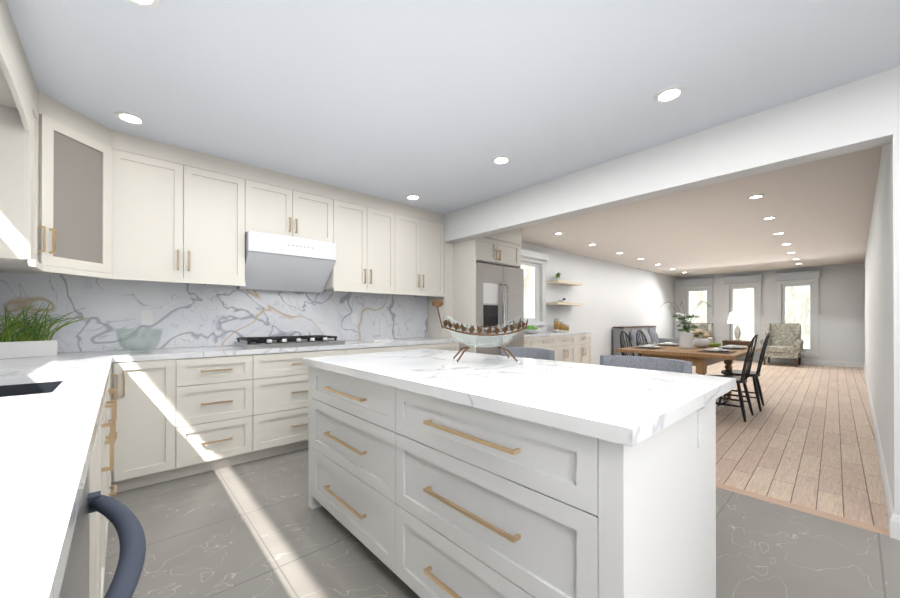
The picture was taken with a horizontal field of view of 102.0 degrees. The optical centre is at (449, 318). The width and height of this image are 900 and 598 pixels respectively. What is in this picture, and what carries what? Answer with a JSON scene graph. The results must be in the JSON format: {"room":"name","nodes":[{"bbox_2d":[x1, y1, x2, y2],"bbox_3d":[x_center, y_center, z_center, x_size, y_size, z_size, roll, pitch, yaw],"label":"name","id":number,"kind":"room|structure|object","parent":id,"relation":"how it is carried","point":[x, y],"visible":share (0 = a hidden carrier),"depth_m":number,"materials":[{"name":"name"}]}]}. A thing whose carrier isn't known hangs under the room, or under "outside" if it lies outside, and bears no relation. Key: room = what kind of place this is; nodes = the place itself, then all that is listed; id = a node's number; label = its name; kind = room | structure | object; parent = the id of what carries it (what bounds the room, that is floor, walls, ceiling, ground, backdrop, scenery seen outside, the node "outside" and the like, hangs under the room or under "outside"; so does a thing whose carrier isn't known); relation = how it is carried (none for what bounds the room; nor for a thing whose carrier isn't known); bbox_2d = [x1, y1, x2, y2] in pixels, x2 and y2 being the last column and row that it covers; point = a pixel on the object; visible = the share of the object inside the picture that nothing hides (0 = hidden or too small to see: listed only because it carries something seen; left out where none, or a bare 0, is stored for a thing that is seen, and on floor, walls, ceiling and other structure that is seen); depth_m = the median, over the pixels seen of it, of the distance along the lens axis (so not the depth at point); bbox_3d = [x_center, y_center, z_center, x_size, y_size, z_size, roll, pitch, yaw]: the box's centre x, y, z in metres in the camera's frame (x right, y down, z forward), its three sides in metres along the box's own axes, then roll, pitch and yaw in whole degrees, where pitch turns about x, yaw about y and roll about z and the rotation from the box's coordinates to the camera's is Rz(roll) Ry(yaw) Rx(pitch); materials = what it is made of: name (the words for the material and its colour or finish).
{"room":"kitchen and dining room","nodes":[
{"label":"kitchen and dining room","id":0,"kind":"room"},
{"bbox_2d":[0,381,59,396],"bbox_3d":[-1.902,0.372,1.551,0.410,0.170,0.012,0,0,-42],"label":"sink","id":1,"kind":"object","parent":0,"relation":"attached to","point":[5,390],"depth_m":1.59,"materials":[{"name":"black metal"}]},
{"bbox_2d":[60,165,674,364],"bbox_3d":[1.995,-0.069,7.082,14.100,2.500,0.150,0,0,-42],"label":"wall","id":2,"kind":"structure","parent":0,"point":[609,295],"depth_m":8.32,"materials":[{"name":"white paint"}]},
{"bbox_2d":[0,0,27,111],"bbox_3d":[-1.919,-1.204,1.342,0.291,0.200,1.338,0,0,-42],"label":"upper cabinet","id":3,"kind":"object","parent":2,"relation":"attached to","point":[13,70],"depth_m":1.68,"materials":[{"name":"white wood"}]},
{"bbox_2d":[0,64,55,267],"bbox_3d":[-2.441,-0.822,1.978,0.367,1.019,0.306,0,0,-42],"label":"upper cabinet","id":4,"kind":"object","parent":2,"relation":"attached to","point":[27,139],"depth_m":1.95,"materials":[{"name":"white wood"}]},
{"bbox_2d":[0,101,123,277],"bbox_3d":[-2.601,-0.821,2.379,0.666,1.019,0.698,0,0,-42],"label":"upper cabinet","id":5,"kind":"object","parent":2,"relation":"attached to","point":[82,195],"depth_m":2.41,"materials":[{"name":"white wood"}]},
{"bbox_2d":[100,133,255,285],"bbox_3d":[-2.172,-0.819,2.963,0.954,1.019,0.402,0,0,-42],"label":"upper cabinet","id":6,"kind":"object","parent":2,"relation":"attached to","point":[188,223],"depth_m":2.85,"materials":[{"name":"white wood"}]},
{"bbox_2d":[0,272,427,352],"bbox_3d":[-1.029,-0.040,2.919,3.735,0.579,1.999,0,0,-42],"label":"backsplash panel","id":7,"kind":"object","parent":2,"relation":"attached to","point":[191,315],"visible":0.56,"depth_m":3.16,"materials":[{"name":"stone"}]},
{"bbox_2d":[141,310,152,324],"bbox_3d":[-2.459,-0.004,2.957,0.075,0.120,0.009,0,0,-42],"label":"outlet","id":8,"kind":"object","parent":7,"relation":"attached to","point":[146,317],"depth_m":2.96,"materials":[{"name":"white plastic"}]},
{"bbox_2d":[351,313,356,322],"bbox_3d":[-1.098,-0.001,4.180,0.075,0.120,0.009,0,0,-42],"label":"outlet","id":9,"kind":"object","parent":7,"relation":"attached to","point":[353,315],"depth_m":4.17,"materials":[{"name":"white plastic"}]},
{"bbox_2d":[237,231,335,292],"bbox_3d":[-1.554,-0.504,3.498,0.777,0.472,0.427,0,0,-42],"label":"range hood","id":10,"kind":"object","parent":2,"relation":"attached to","point":[274,262],"visible":1,"depth_m":3.39,"materials":[{"name":"white metal"}]},
{"bbox_2d":[256,167,335,242],"bbox_3d":[-1.584,-1.036,3.530,0.792,0.583,0.346,0,0,-42],"label":"upper cabinet","id":11,"kind":"object","parent":2,"relation":"attached to","point":[286,205],"depth_m":3.41,"materials":[{"name":"white wood"}]},
{"bbox_2d":[324,187,399,293],"bbox_3d":[-1.016,-0.816,4.040,0.848,1.019,0.346,0,0,-42],"label":"upper cabinet","id":12,"kind":"object","parent":2,"relation":"attached to","point":[367,226],"depth_m":3.91,"materials":[{"name":"white wood"}]},
{"bbox_2d":[388,203,443,295],"bbox_3d":[-0.488,-0.815,4.514,0.801,1.019,0.346,0,0,-42],"label":"upper cabinet","id":13,"kind":"object","parent":2,"relation":"attached to","point":[421,230],"depth_m":4.40,"materials":[{"name":"white wood"}]},
{"bbox_2d":[521,256,545,325],"bbox_3d":[1.329,-0.470,6.418,1.060,1.200,0.130,0,0,-42],"label":"dining room window","id":14,"kind":"structure","parent":2,"relation":"in","point":[535,321],"depth_m":6.70,"materials":[{"name":"white paint"}]},
{"bbox_2d":[521,249,548,317],"bbox_3d":[1.387,-0.585,6.354,1.100,1.171,0.078,0,0,-42],"label":"window blind","id":15,"kind":"object","parent":14,"relation":"attached to","point":[534,255],"visible":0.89,"depth_m":6.48,"materials":[{"name":"white paint"}]},
{"bbox_2d":[546,302,582,305],"bbox_3d":[2.207,-0.271,7.004,0.890,0.045,0.248,0,0,-42],"label":"floating shelf","id":16,"kind":"object","parent":2,"relation":"attached to","point":[564,303],"visible":1,"depth_m":6.79,"materials":[{"name":"beige wood"}]},
{"bbox_2d":[546,280,582,285],"bbox_3d":[2.207,-0.671,7.005,0.890,0.045,0.248,0,0,-42],"label":"floating shelf","id":17,"kind":"object","parent":2,"relation":"attached to","point":[562,282],"visible":1,"depth_m":6.83,"materials":[{"name":"beige wood"}]},
{"bbox_2d":[555,272,561,279],"bbox_3d":[2.053,-0.779,6.868,0.142,0.167,0.139,0,0,-42],"label":"potted plant","id":18,"kind":"object","parent":17,"relation":"on","point":[557,275],"visible":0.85,"depth_m":6.83,"materials":[{"name":"green plant"}]},
{"bbox_2d":[428,242,452,338],"bbox_3d":[-0.133,0.101,4.834,0.150,2.150,0.350,0,0,-42],"label":"pilaster","id":19,"kind":"object","parent":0,"point":[436,329],"visible":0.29,"depth_m":4.72,"materials":[{"name":"white wood"}]},
{"bbox_2d":[5,0,899,276],"bbox_3d":[3.917,-1.339,4.947,14.100,0.030,5.900,0,0,-42],"label":"ceiling","id":20,"kind":"structure","parent":0,"point":[437,106],"depth_m":2.13,"materials":[{"name":"white paint"}]},
{"bbox_2d":[114,111,145,124],"bbox_3d":[-2.124,-1.328,2.423,0.158,0.006,0.158,0,0,-42],"label":"recessed light","id":21,"kind":"object","parent":20,"relation":"in","point":[128,117],"visible":1,"depth_m":2.42,"materials":[{"name":"white paint"}]},
{"bbox_2d":[127,0,159,8],"bbox_3d":[-1.282,-1.330,1.486,0.158,0.006,0.158,0,0,-42],"label":"recessed light","id":22,"kind":"object","parent":20,"relation":"in","point":[149,4],"visible":1,"depth_m":1.54,"materials":[{"name":"white paint"}]},
{"bbox_2d":[406,195,419,199],"bbox_3d":[-0.404,-1.324,3.995,0.158,0.006,0.158,0,0,-42],"label":"recessed light","id":23,"kind":"object","parent":20,"relation":"in","point":[413,197],"visible":1,"depth_m":3.99,"materials":[{"name":"white paint"}]},
{"bbox_2d":[492,156,510,164],"bbox_3d":[0.431,-1.326,3.066,0.158,0.006,0.158,0,0,-42],"label":"recessed light","id":24,"kind":"object","parent":20,"relation":"in","point":[500,160],"visible":1,"depth_m":3.06,"materials":[{"name":"white paint"}]},
{"bbox_2d":[654,86,684,102],"bbox_3d":[1.304,-1.328,2.169,0.158,0.006,0.158,0,0,-42],"label":"recessed light","id":25,"kind":"object","parent":20,"relation":"in","point":[669,94],"visible":1,"depth_m":2.16,"materials":[{"name":"white paint"}]},
{"bbox_2d":[747,194,764,198],"bbox_3d":[3.337,-1.324,3.976,0.148,0.006,0.148,0,0,-42],"label":"recessed light","id":26,"kind":"object","parent":20,"relation":"in","point":[756,196],"visible":0.88,"depth_m":3.96,"materials":[{"name":"white paint"}]},
{"bbox_2d":[762,216,776,219],"bbox_3d":[4.221,-1.321,4.818,0.148,0.006,0.148,0,0,-42],"label":"recessed light","id":27,"kind":"object","parent":20,"relation":"in","point":[768,218],"visible":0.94,"depth_m":4.82,"materials":[{"name":"white paint"}]},
{"bbox_2d":[103,448,899,597],"bbox_3d":[0.119,1.192,1.529,3.890,0.050,5.900,0,0,-42],"label":"floor","id":28,"kind":"structure","parent":0,"point":[259,528],"depth_m":1.85,"materials":[{"name":"grey tile"}]},
{"bbox_2d":[60,437,99,597],"bbox_3d":[-0.812,0.724,0.356,0.628,0.880,0.657,0,0,-42],"label":"base cabinet","id":29,"kind":"object","parent":28,"relation":"on","point":[82,575],"depth_m":0.72,"materials":[{"name":"white wood"}]},
{"bbox_2d":[0,357,111,597],"bbox_3d":[-1.501,0.265,1.127,0.631,0.039,2.764,0,0,-42],"label":"countertop","id":30,"kind":"structure","parent":29,"relation":"on","point":[47,440],"depth_m":0.62,"materials":[{"name":"white stone"}]},
{"bbox_2d":[96,393,107,597],"bbox_3d":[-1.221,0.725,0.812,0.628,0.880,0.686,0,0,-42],"label":"base cabinet","id":31,"kind":"object","parent":28,"relation":"on","point":[102,432],"depth_m":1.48,"materials":[{"name":"white wood"}]},
{"bbox_2d":[108,377,111,522],"bbox_3d":[-2.033,0.727,1.714,0.626,0.880,0.403,0,0,-42],"label":"base cabinet","id":32,"kind":"object","parent":28,"relation":"on","point":[109,378],"depth_m":1.82,"materials":[{"name":"white wood"}]},
{"bbox_2d":[112,361,115,504],"bbox_3d":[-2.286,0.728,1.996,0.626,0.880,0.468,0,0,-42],"label":"base cabinet","id":33,"kind":"object","parent":28,"relation":"on","point":[113,389],"depth_m":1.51,"materials":[{"name":"white wood"}]},
{"bbox_2d":[111,361,127,492],"bbox_3d":[-2.615,0.729,2.411,0.693,0.880,0.626,0,0,-42],"label":"base cabinet","id":34,"kind":"object","parent":28,"relation":"on","point":[119,476],"depth_m":2.40,"materials":[{"name":"white wood"}]},
{"bbox_2d":[128,357,179,489],"bbox_3d":[-2.277,0.730,2.714,0.324,0.880,0.626,0,0,-42],"label":"base cabinet","id":35,"kind":"object","parent":28,"relation":"on","point":[153,382],"depth_m":2.52,"materials":[{"name":"white wood"}]},
{"bbox_2d":[180,353,255,477],"bbox_3d":[-1.994,0.731,2.969,0.553,0.880,0.626,0,0,-42],"label":"base cabinet","id":36,"kind":"object","parent":28,"relation":"on","point":[184,411],"depth_m":2.76,"materials":[{"name":"white wood"}]},
{"bbox_2d":[0,337,459,361],"bbox_3d":[-1.483,0.271,3.426,3.732,0.039,0.631,0,0,-42],"label":"countertop","id":37,"kind":"structure","parent":36,"relation":"on","point":[118,355],"depth_m":2.82,"materials":[{"name":"white stone"}]},
{"bbox_2d":[0,300,94,358],"bbox_3d":[-2.630,0.063,2.349,0.532,0.370,0.552,0,0,-42],"label":"grass planter","id":38,"kind":"object","parent":37,"relation":"on","point":[28,341],"visible":1,"depth_m":2.33,"materials":[{"name":"white stone"}]},
{"bbox_2d":[116,328,162,351],"bbox_3d":[-2.307,0.164,2.712,0.270,0.170,0.270,0,0,-42],"label":"glass bowl","id":39,"kind":"object","parent":37,"relation":"on","point":[125,343],"visible":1,"depth_m":2.69,"materials":[{"name":"clear glass"}]},
{"bbox_2d":[234,335,344,348],"bbox_3d":[-1.487,0.214,3.409,0.830,0.073,0.510,0,0,-42],"label":"cooktop","id":40,"kind":"object","parent":37,"relation":"in","point":[276,342],"visible":1,"depth_m":3.24,"materials":[{"name":"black metal"}]},
{"bbox_2d":[361,338,393,341],"bbox_3d":[-0.799,0.243,4.027,0.200,0.018,0.300,0,0,36],"label":"open book","id":41,"kind":"object","parent":37,"relation":"on","point":[372,340],"visible":1,"depth_m":3.97,"materials":[{"name":"white paper"}]},
{"bbox_2d":[256,349,347,459],"bbox_3d":[-1.491,0.732,3.421,0.798,0.880,0.626,0,0,-42],"label":"base cabinet","id":42,"kind":"object","parent":28,"relation":"on","point":[282,377],"depth_m":3.09,"materials":[{"name":"white wood"}]},
{"bbox_2d":[348,345,391,354],"bbox_3d":[-1.012,0.733,3.851,0.490,0.880,0.626,0,0,-42],"label":"base cabinet","id":43,"kind":"object","parent":28,"relation":"on","point":[356,349],"depth_m":3.61,"materials":[{"name":"white wood"}]},
{"bbox_2d":[392,341,427,351],"bbox_3d":[-0.648,0.734,4.179,0.490,0.880,0.626,0,0,-42],"label":"base cabinet","id":44,"kind":"object","parent":28,"relation":"on","point":[394,347],"depth_m":3.95,"materials":[{"name":"white wood"}]},
{"bbox_2d":[428,341,458,350],"bbox_3d":[-0.281,0.735,4.508,0.496,0.880,0.626,0,0,-42],"label":"base cabinet","id":45,"kind":"object","parent":28,"relation":"on","point":[441,345],"depth_m":4.29,"materials":[{"name":"white wood"}]},
{"bbox_2d":[303,361,715,597],"bbox_3d":[0.058,0.728,1.824,0.867,0.880,1.920,0,0,-42],"label":"kitchen island","id":46,"kind":"object","parent":28,"relation":"on","point":[435,473],"depth_m":1.18,"materials":[{"name":"white wood"}]},
{"bbox_2d":[303,349,735,448],"bbox_3d":[0.127,0.267,1.888,1.040,0.039,1.980,0,0,-42],"label":"island countertop","id":47,"kind":"structure","parent":46,"relation":"on","point":[634,405],"depth_m":1.33,"materials":[{"name":"white stone"}]},
{"bbox_2d":[432,299,527,363],"bbox_3d":[0.189,0.070,2.052,0.460,0.350,0.401,0,0,-42],"label":"bowl","id":48,"kind":"object","parent":47,"relation":"on","point":[457,326],"visible":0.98,"depth_m":1.99,"materials":[{"name":"clear glass"}]},
{"bbox_2d":[697,407,704,447],"bbox_3d":[0.869,0.376,1.258,0.075,0.125,0.009,0,0,-42],"label":"outlet","id":49,"kind":"object","parent":46,"relation":"attached to","point":[700,427],"visible":0.95,"depth_m":1.24,"materials":[{"name":"white plastic"}]},
{"bbox_2d":[501,347,554,360],"bbox_3d":[0.470,0.701,2.652,0.499,0.941,0.490,0,0,-42],"label":"stool","id":50,"kind":"object","parent":28,"relation":"on","point":[536,353],"visible":0.23,"depth_m":2.80,"materials":[{"name":"grey fabric"}]},
{"bbox_2d":[600,355,691,373],"bbox_3d":[0.986,0.699,1.972,0.499,0.941,0.490,0,0,-42],"label":"stool","id":51,"kind":"object","parent":28,"relation":"on","point":[661,364],"visible":0.17,"depth_m":2.12,"materials":[{"name":"grey fabric"}]},
{"bbox_2d":[444,69,892,242],"bbox_3d":[1.085,-1.153,3.482,0.150,0.350,3.995,0,0,-42],"label":"header beam","id":52,"kind":"structure","parent":0,"point":[854,116],"depth_m":2.54,"materials":[{"name":"white paint"}]},
{"bbox_2d":[675,263,864,362],"bbox_3d":[8.620,-0.061,10.145,0.150,2.500,4.150,0,0,-42],"label":"wall","id":53,"kind":"structure","parent":0,"point":[841,329],"depth_m":9.11,"materials":[{"name":"white paint"}]},
{"bbox_2d":[683,285,711,322],"bbox_3d":[7.628,-0.003,11.223,0.185,1.960,0.810,0,0,-42],"label":"window","id":54,"kind":"structure","parent":53,"relation":"in","point":[707,288],"depth_m":11.15,"materials":[{"name":"white paint"}]},
{"bbox_2d":[680,278,713,314],"bbox_3d":[7.539,-0.640,11.137,0.090,1.107,0.872,0,0,-42],"label":"window blind","id":55,"kind":"object","parent":54,"relation":"attached to","point":[698,282],"visible":0.98,"depth_m":11.08,"materials":[{"name":"white fabric"}]},
{"bbox_2d":[726,282,760,352],"bbox_3d":[8.370,-0.005,10.397,0.185,1.960,0.810,0,0,-42],"label":"window","id":56,"kind":"structure","parent":53,"relation":"in","point":[757,313],"depth_m":10.20,"materials":[{"name":"white paint"}]},
{"bbox_2d":[723,274,762,314],"bbox_3d":[8.281,-0.642,10.311,0.090,1.107,0.872,0,0,-42],"label":"window blind","id":57,"kind":"object","parent":56,"relation":"attached to","point":[743,279],"visible":0.92,"depth_m":10.24,"materials":[{"name":"white fabric"}]},
{"bbox_2d":[777,279,818,356],"bbox_3d":[9.118,-0.007,9.564,0.185,1.960,0.810,0,0,-42],"label":"window","id":58,"kind":"structure","parent":53,"relation":"in","point":[813,349],"depth_m":9.37,"materials":[{"name":"white paint"}]},
{"bbox_2d":[775,270,820,313],"bbox_3d":[9.030,-0.644,9.478,0.090,1.107,0.872,0,0,-42],"label":"window blind","id":59,"kind":"object","parent":58,"relation":"attached to","point":[803,275],"visible":0.98,"depth_m":9.41,"materials":[{"name":"white fabric"}]},
{"bbox_2d":[735,356,862,367],"bbox_3d":[8.512,1.127,10.139,0.016,0.125,3.930,0,0,-42],"label":"baseboard","id":60,"kind":"structure","parent":53,"relation":"attached to","point":[782,360],"depth_m":9.26,"materials":[{"name":"white paint"}]},
{"bbox_2d":[692,359,888,529],"bbox_3d":[4.862,1.206,6.866,10.120,0.050,4.300,0,0,-42],"label":"floor","id":61,"kind":"structure","parent":0,"point":[805,437],"depth_m":3.46,"materials":[{"name":"brown wood"}]},
{"bbox_2d":[453,228,521,352],"bbox_3d":[0.445,-0.058,5.082,1.039,2.469,0.746,0,0,-42],"label":"surround","id":62,"kind":"object","parent":61,"relation":"on","point":[502,249],"visible":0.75,"depth_m":4.68,"materials":[{"name":"white wood"}]},
{"bbox_2d":[476,262,523,354],"bbox_3d":[0.469,0.231,5.043,0.955,1.850,0.783,0,0,-42],"label":"fridge","id":63,"kind":"object","parent":61,"relation":"on","point":[499,295],"visible":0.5,"depth_m":4.74,"materials":[{"name":"grey metal"}]},
{"bbox_2d":[524,335,535,347],"bbox_3d":[0.978,0.738,5.767,0.681,0.880,0.436,0,0,-42],"label":"base cabinet","id":64,"kind":"object","parent":61,"relation":"on","point":[529,340],"depth_m":5.73,"materials":[{"name":"white wood"}]},
{"bbox_2d":[536,335,559,360],"bbox_3d":[1.426,0.739,6.170,0.732,0.880,0.436,0,0,-42],"label":"base cabinet","id":65,"kind":"object","parent":61,"relation":"on","point":[552,342],"depth_m":6.11,"materials":[{"name":"white wood"}]},
{"bbox_2d":[560,335,575,362],"bbox_3d":[1.893,0.740,6.590,0.733,0.880,0.436,0,0,-42],"label":"base cabinet","id":66,"kind":"object","parent":61,"relation":"on","point":[573,346],"depth_m":6.49,"materials":[{"name":"white wood"}]},
{"bbox_2d":[524,331,591,334],"bbox_3d":[1.668,0.279,6.385,2.538,0.039,0.441,0,0,-42],"label":"countertop","id":67,"kind":"structure","parent":66,"relation":"on","point":[570,332],"depth_m":6.60,"materials":[{"name":"white stone"}]},
{"bbox_2d":[524,325,539,333],"bbox_3d":[1.359,0.188,6.114,0.300,0.140,0.300,0,0,-42],"label":"fruit bowl","id":68,"kind":"object","parent":67,"relation":"on","point":[530,329],"visible":0.94,"depth_m":6.02,"materials":[{"name":"white ceramic"}]},
{"bbox_2d":[554,319,560,331],"bbox_3d":[1.973,0.134,6.747,0.103,0.250,0.100,0,0,-42],"label":"decorative jar","id":69,"kind":"object","parent":67,"relation":"on","point":[560,326],"depth_m":6.71,"materials":[{"name":"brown glass"}]},
{"bbox_2d":[561,322,564,331],"bbox_3d":[2.078,0.165,6.840,0.097,0.190,0.094,0,0,-42],"label":"decorative jar","id":70,"kind":"object","parent":67,"relation":"on","point":[562,325],"depth_m":6.80,"materials":[{"name":"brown glass"}]},
{"bbox_2d":[576,335,591,363],"bbox_3d":[2.342,0.741,6.993,0.681,0.880,0.436,0,0,-42],"label":"base cabinet","id":71,"kind":"object","parent":61,"relation":"on","point":[583,342],"depth_m":6.85,"materials":[{"name":"white wood"}]},
{"bbox_2d":[620,331,633,355],"bbox_3d":[2.827,0.685,5.436,0.462,0.989,0.523,0,0,-42],"label":"chair","id":72,"kind":"object","parent":61,"relation":"on","point":[621,345],"visible":0.31,"depth_m":5.59,"materials":[{"name":"black paint"}]},
{"bbox_2d":[636,330,647,355],"bbox_3d":[3.298,0.686,5.873,0.462,0.989,0.523,0,0,-39],"label":"chair","id":73,"kind":"object","parent":61,"relation":"on","point":[638,344],"visible":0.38,"depth_m":6.04,"materials":[{"name":"black paint"}]},
{"bbox_2d":[613,326,679,356],"bbox_3d":[4.864,0.694,8.899,2.020,0.985,0.880,0,0,-42],"label":"sofa","id":74,"kind":"object","parent":61,"relation":"on","point":[650,334],"visible":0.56,"depth_m":8.55,"materials":[{"name":"fabric"}]},
{"bbox_2d":[616,344,760,397],"bbox_3d":[3.309,0.796,5.027,1.710,0.760,1.280,0,0,-42],"label":"dining table","id":75,"kind":"object","parent":61,"relation":"on","point":[701,361],"visible":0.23,"depth_m":4.53,"materials":[{"name":"brown wood"}]},
{"bbox_2d":[633,344,665,349],"bbox_3d":[2.762,0.393,5.061,0.440,0.045,0.320,0,0,-42],"label":"place setting","id":76,"kind":"object","parent":75,"relation":"on","point":[650,346],"visible":0.98,"depth_m":5.00,"materials":[{"name":"white ceramic"}]},
{"bbox_2d":[654,342,679,346],"bbox_3d":[3.327,0.394,5.569,0.440,0.045,0.320,0,0,-42],"label":"place setting","id":77,"kind":"object","parent":75,"relation":"on","point":[671,344],"visible":1,"depth_m":5.49,"materials":[{"name":"white ceramic"}]},
{"bbox_2d":[666,301,711,348],"bbox_3d":[3.210,0.095,4.970,0.526,0.639,0.573,0,0,-42],"label":"vase","id":78,"kind":"object","parent":75,"relation":"on","point":[686,338],"visible":1,"depth_m":4.98,"materials":[{"name":"white ceramic"}]},
{"bbox_2d":[691,329,709,347],"bbox_3d":[3.555,0.286,5.163,0.237,0.259,0.220,0,0,-42],"label":"pot","id":79,"kind":"object","parent":75,"relation":"on","point":[701,343],"visible":0.96,"depth_m":5.11,"materials":[{"name":"white ceramic"}]},
{"bbox_2d":[710,343,720,346],"bbox_3d":[3.853,0.391,5.343,0.200,0.050,0.200,0,0,-42],"label":"bowl","id":80,"kind":"object","parent":75,"relation":"on","point":[715,344],"visible":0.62,"depth_m":5.27,"materials":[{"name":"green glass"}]},
{"bbox_2d":[697,348,736,353],"bbox_3d":[3.283,0.391,4.481,0.440,0.045,0.320,0,0,-42],"label":"place setting","id":81,"kind":"object","parent":75,"relation":"on","point":[718,350],"visible":0.98,"depth_m":4.42,"materials":[{"name":"white ceramic"}]},
{"bbox_2d":[717,345,747,349],"bbox_3d":[3.848,0.392,4.989,0.440,0.045,0.320,0,0,-42],"label":"place setting","id":82,"kind":"object","parent":75,"relation":"on","point":[733,347],"visible":0.98,"depth_m":4.93,"materials":[{"name":"white ceramic"}]},
{"bbox_2d":[678,323,714,342],"bbox_3d":[7.256,0.670,10.712,0.920,1.059,0.763,0,0,-42],"label":"armchair","id":83,"kind":"object","parent":61,"relation":"on","point":[708,327],"visible":0.23,"depth_m":10.76,"materials":[{"name":"fabric"}]},
{"bbox_2d":[709,334,757,421],"bbox_3d":[3.374,0.682,4.393,0.462,0.989,0.523,0,0,-42],"label":"chair","id":84,"kind":"object","parent":61,"relation":"on","point":[743,377],"visible":0.75,"depth_m":4.23,"materials":[{"name":"black paint"}]},
{"bbox_2d":[722,340,751,361],"bbox_3d":[8.004,0.909,10.147,0.480,0.560,0.600,0,0,-42],"label":"side table","id":85,"kind":"object","parent":61,"relation":"on","point":[738,343],"visible":0.48,"depth_m":9.99,"materials":[{"name":"brown wood"}]},
{"bbox_2d":[727,312,747,340],"bbox_3d":[8.004,0.228,10.149,0.470,0.800,0.470,0,0,-42],"label":"table lamp","id":86,"kind":"object","parent":85,"relation":"on","point":[737,318],"visible":1,"depth_m":10.04,"materials":[{"name":"white"}]},
{"bbox_2d":[718,333,769,411],"bbox_3d":[3.933,0.684,4.868,0.523,0.989,0.462,0,0,44],"label":"chair","id":87,"kind":"object","parent":61,"relation":"on","point":[754,375],"visible":0.85,"depth_m":4.72,"materials":[{"name":"black paint"}]},
{"bbox_2d":[760,323,803,366],"bbox_3d":[8.499,0.667,9.328,0.920,1.059,0.763,0,0,-42],"label":"armchair","id":88,"kind":"object","parent":61,"relation":"on","point":[785,341],"visible":0.83,"depth_m":9.31,"materials":[{"name":"fabric"}]},
{"bbox_2d":[716,482,889,535],"bbox_3d":[1.065,1.196,3.454,0.090,0.051,4.300,0,0,-42],"label":"threshold strip","id":89,"kind":"object","parent":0,"point":[873,528],"depth_m":2.21,"materials":[{"name":"brown wood"}]},
{"bbox_2d":[864,143,891,493],"bbox_3d":[6.271,-0.073,5.346,10.060,2.500,0.150,0,0,-42],"label":"wall","id":90,"kind":"structure","parent":0,"point":[878,304],"depth_m":2.96,"materials":[{"name":"white paint"}]},
{"bbox_2d":[863,363,891,513],"bbox_3d":[6.160,1.114,5.354,9.910,0.125,0.016,0,0,-42],"label":"baseboard","id":91,"kind":"structure","parent":90,"relation":"attached to","point":[886,486],"depth_m":2.89,"materials":[{"name":"white paint"}]},
{"bbox_2d":[891,67,899,514],"bbox_3d":[2.957,-0.084,1.396,0.150,2.500,1.605,0,0,-42],"label":"wall","id":92,"kind":"structure","parent":0,"point":[895,182],"depth_m":1.94,"materials":[{"name":"white paint"}]},
{"bbox_2d":[888,504,899,539],"bbox_3d":[2.942,1.104,1.397,0.166,0.125,1.611,0,0,-42],"label":"baseboard","id":93,"kind":"structure","parent":92,"relation":"attached to","point":[894,525],"depth_m":1.93,"materials":[{"name":"white paint"}]},
{"label":"outside","id":94,"kind":"structure","parent":0,"visible":0},
{"bbox_2d":[521,265,534,317],"bbox_3d":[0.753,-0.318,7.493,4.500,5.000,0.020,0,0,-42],"label":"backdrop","id":95,"kind":"structure","parent":94,"point":[529,291],"depth_m":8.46,"materials":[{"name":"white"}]},
{"bbox_2d":[689,286,809,348],"bbox_3d":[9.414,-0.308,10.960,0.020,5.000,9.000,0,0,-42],"label":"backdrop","id":96,"kind":"structure","parent":94,"point":[797,304],"depth_m":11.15,"materials":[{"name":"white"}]}
]}

